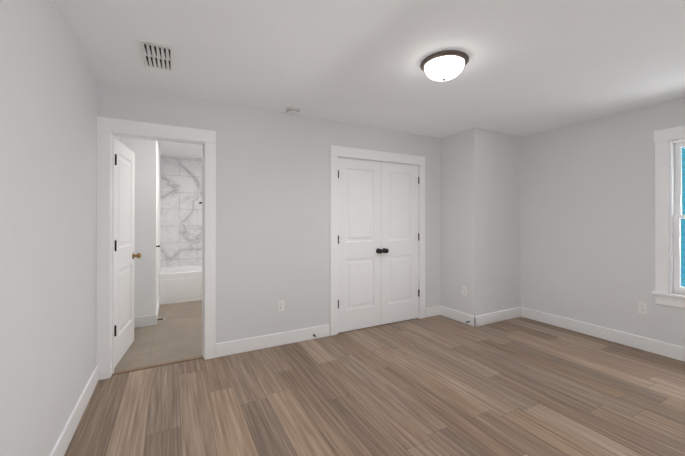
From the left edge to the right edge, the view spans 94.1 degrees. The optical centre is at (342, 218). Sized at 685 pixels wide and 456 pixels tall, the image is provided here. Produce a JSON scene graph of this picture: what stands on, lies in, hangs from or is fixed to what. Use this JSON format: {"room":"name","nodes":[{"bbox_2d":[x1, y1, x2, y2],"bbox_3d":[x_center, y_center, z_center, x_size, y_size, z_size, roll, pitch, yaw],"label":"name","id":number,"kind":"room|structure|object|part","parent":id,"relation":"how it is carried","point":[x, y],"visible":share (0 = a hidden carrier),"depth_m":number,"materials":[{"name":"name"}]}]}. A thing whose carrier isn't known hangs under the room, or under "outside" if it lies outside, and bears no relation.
{"room":"empty bedroom","nodes":[
{"label":"empty bedroom","id":0,"kind":"room"},
{"bbox_2d":[0,0,120,455],"bbox_3d":[-1.909,0.094,2.297,0.120,2.440,7.440,0,0,-28],"label":"wall","id":1,"kind":"structure","parent":0,"point":[48,184],"depth_m":1.52,"materials":[{"name":"grey paint"}]},
{"bbox_2d":[50,365,98,455],"bbox_3d":[-1.080,1.244,0.893,0.019,0.130,3.890,0,0,-28],"label":"baseboard","id":2,"kind":"structure","parent":1,"relation":"attached to","point":[67,433],"depth_m":1.97,"materials":[{"name":"white wood"}]},
{"bbox_2d":[121,137,160,316],"bbox_3d":[-2.941,0.103,4.734,0.365,2.440,1.930,0,0,-28],"label":"wall","id":3,"kind":"structure","parent":0,"point":[147,239],"depth_m":3.92,"materials":[{"name":"paint"}]},
{"bbox_2d":[134,297,159,327],"bbox_3d":[-2.723,1.256,4.339,0.379,0.130,1.064,0,0,-28],"label":"baseboard","id":4,"kind":"structure","parent":3,"relation":"attached to","point":[145,321],"depth_m":3.91,"materials":[{"name":"white wood"}]},
{"bbox_2d":[160,155,201,268],"bbox_3d":[-2.465,0.107,6.027,1.695,2.440,0.120,0,0,-28],"label":"tiled wall","id":5,"kind":"structure","parent":0,"point":[181,214],"depth_m":5.73,"materials":[{"name":"tile"}]},
{"bbox_2d":[97,82,439,343],"bbox_3d":[0.097,0.100,3.803,4.840,2.440,0.120,0,0,-28],"label":"wall","id":6,"kind":"structure","parent":0,"point":[272,208],"depth_m":3.29,"materials":[{"name":"grey paint"}]},
{"bbox_2d":[96,116,215,379],"bbox_3d":[-1.635,0.241,2.864,0.910,2.150,0.145,0,0,-28],"label":"door frame","id":7,"kind":"structure","parent":6,"relation":"attached to","point":[109,130],"depth_m":2.70,"materials":[{"name":"white wood"}]},
{"bbox_2d":[114,138,140,368],"bbox_3d":[-2.125,0.299,3.088,0.179,2.012,0.712,0,0,-21],"label":"bathroom door","id":8,"kind":"structure","parent":7,"relation":"attached to","point":[124,233],"depth_m":3.05,"materials":[{"name":"white wood"}]},
{"bbox_2d":[215,324,329,357],"bbox_3d":[-0.675,1.253,3.308,1.205,0.130,0.015,0,0,-28],"label":"baseboard","id":9,"kind":"structure","parent":6,"relation":"attached to","point":[305,334],"depth_m":3.26,"materials":[{"name":"white wood"}]},
{"bbox_2d":[278,300,283,311],"bbox_3d":[-0.641,0.908,3.332,0.070,0.114,0.009,0,0,-28],"label":"electrical outlet","id":10,"kind":"object","parent":6,"relation":"attached to","point":[280,305],"visible":1,"depth_m":3.33,"materials":[{"name":"white plastic"}]},
{"bbox_2d":[338,158,382,332],"bbox_3d":[0.217,0.301,3.777,0.606,2.012,0.107,0,0,-28],"label":"closet door","id":11,"kind":"structure","parent":6,"relation":"in","point":[360,250],"depth_m":3.79,"materials":[{"name":"white wood"}]},
{"bbox_2d":[330,145,424,335],"bbox_3d":[0.453,0.245,3.982,1.407,2.150,0.145,0,0,-28],"label":"trim","id":12,"kind":"structure","parent":6,"relation":"attached to","point":[336,152],"depth_m":3.76,"materials":[{"name":"white wood"}]},
{"bbox_2d":[381,162,418,324],"bbox_3d":[0.754,0.302,4.065,0.606,2.012,0.107,0,0,-28],"label":"closet door","id":13,"kind":"structure","parent":6,"relation":"in","point":[399,243],"depth_m":4.07,"materials":[{"name":"white wood"}]},
{"bbox_2d":[54,0,684,158],"bbox_3d":[0.223,-1.182,3.444,4.960,0.120,7.440,0,0,-28],"label":"ceiling","id":14,"kind":"structure","parent":0,"point":[533,66],"depth_m":2.21,"materials":[{"name":"paint"}]},
{"bbox_2d":[136,38,173,71],"bbox_3d":[-1.290,-1.123,2.213,0.210,0.007,0.400,0,0,-28],"label":"ceiling vent","id":15,"kind":"object","parent":14,"relation":"in","point":[154,55],"visible":1,"depth_m":2.19,"materials":[{"name":"white plastic"}]},
{"bbox_2d":[286,107,299,114],"bbox_3d":[-0.510,-1.100,3.267,0.140,0.045,0.140,0,0,-28],"label":"smoke detector","id":16,"kind":"object","parent":14,"relation":"attached to","point":[292,110],"visible":1,"depth_m":3.22,"materials":[{"name":"white plastic"}]},
{"bbox_2d":[420,50,468,80],"bbox_3d":[0.724,-1.054,2.270,0.332,0.143,0.332,0,0,-28],"label":"flush-mount ceiling light","id":17,"kind":"object","parent":14,"relation":"attached to","point":[446,65],"visible":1,"depth_m":2.18,"materials":[{"name":"white glass"}]},
{"bbox_2d":[64,300,684,455],"bbox_3d":[0.224,1.368,3.435,4.960,0.100,7.440,0,0,-28],"label":"floor","id":18,"kind":"structure","parent":0,"point":[439,385],"depth_m":2.36,"materials":[{"name":"brown wood"}]},
{"bbox_2d":[112,356,203,374],"bbox_3d":[-1.639,1.313,2.868,0.710,0.007,0.050,0,0,-28],"label":"threshold","id":19,"kind":"object","parent":18,"relation":"on","point":[155,365],"depth_m":2.84,"materials":[{"name":"brown wood"}]},
{"bbox_2d":[159,265,201,304],"bbox_3d":[-2.321,1.091,5.596,1.535,0.470,0.759,0,0,-28],"label":"bathtub","id":20,"kind":"object","parent":18,"relation":"on","point":[180,284],"visible":0.35,"depth_m":5.06,"materials":[{"name":"ceramic"}]},
{"bbox_2d":[440,128,520,315],"bbox_3d":[1.886,0.102,4.371,0.910,2.440,0.570,0,0,-28],"label":"wall bump-out","id":21,"kind":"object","parent":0,"point":[480,251],"visible":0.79,"depth_m":4.11,"materials":[{"name":"grey paint"}]},
{"bbox_2d":[438,305,473,326],"bbox_3d":[1.476,1.256,4.153,0.015,0.130,0.560,0,0,-28],"label":"baseboard","id":22,"kind":"structure","parent":21,"relation":"attached to","point":[456,315],"depth_m":4.13,"materials":[{"name":"white wood"}]},
{"bbox_2d":[462,286,466,295],"bbox_3d":[1.542,0.910,4.036,0.009,0.114,0.070,0,0,-28],"label":"outlet","id":23,"kind":"object","parent":21,"relation":"attached to","point":[464,290],"visible":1,"depth_m":4.03,"materials":[{"name":"white plastic"}]},
{"bbox_2d":[474,307,521,326],"bbox_3d":[2.001,1.256,4.095,0.885,0.130,0.019,0,0,-28],"label":"baseboard","id":24,"kind":"structure","parent":21,"relation":"attached to","point":[493,317],"depth_m":4.08,"materials":[{"name":"white wood"}]},
{"bbox_2d":[520,98,684,346],"bbox_3d":[3.159,0.097,3.085,0.120,2.440,4.040,0,0,-28],"label":"wall","id":25,"kind":"structure","parent":0,"point":[587,214],"depth_m":3.55,"materials":[{"name":"grey paint"}]},
{"bbox_2d":[522,307,684,361],"bbox_3d":[3.197,1.251,2.863,0.019,0.130,3.320,0,0,-28],"label":"baseboard","id":26,"kind":"structure","parent":25,"relation":"attached to","point":[646,344],"depth_m":3.43,"materials":[{"name":"white wood"}]},
{"bbox_2d":[638,302,646,314],"bbox_3d":[3.020,0.897,3.206,0.009,0.114,0.070,0,0,-28],"label":"electrical outlet","id":27,"kind":"object","parent":25,"relation":"attached to","point":[642,307],"visible":1,"depth_m":3.20,"materials":[{"name":"white plastic"}]},
{"bbox_2d":[652,125,684,307],"bbox_3d":[3.357,-0.018,2.669,0.165,1.688,1.106,0,0,-28],"label":"window","id":28,"kind":"structure","parent":25,"relation":"in","point":[663,292],"depth_m":3.04,"materials":[{"name":"white wood"}]},
{"bbox_3d":[3.384,-0.016,2.684,0.068,1.418,0.842,0,0,-28],"label":"window sashes","id":29,"kind":"part","parent":28,"relation":"part of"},
{"label":"outside","id":30,"kind":"structure","parent":0,"visible":0},
{"bbox_2d":[681,147,684,286],"bbox_3d":[4.852,-0.431,3.654,0.001,8.500,10.000,0,0,-28],"label":"siding","id":31,"kind":"object","parent":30,"point":[683,221],"depth_m":4.24,"materials":[{"name":"blue"}]}
]}

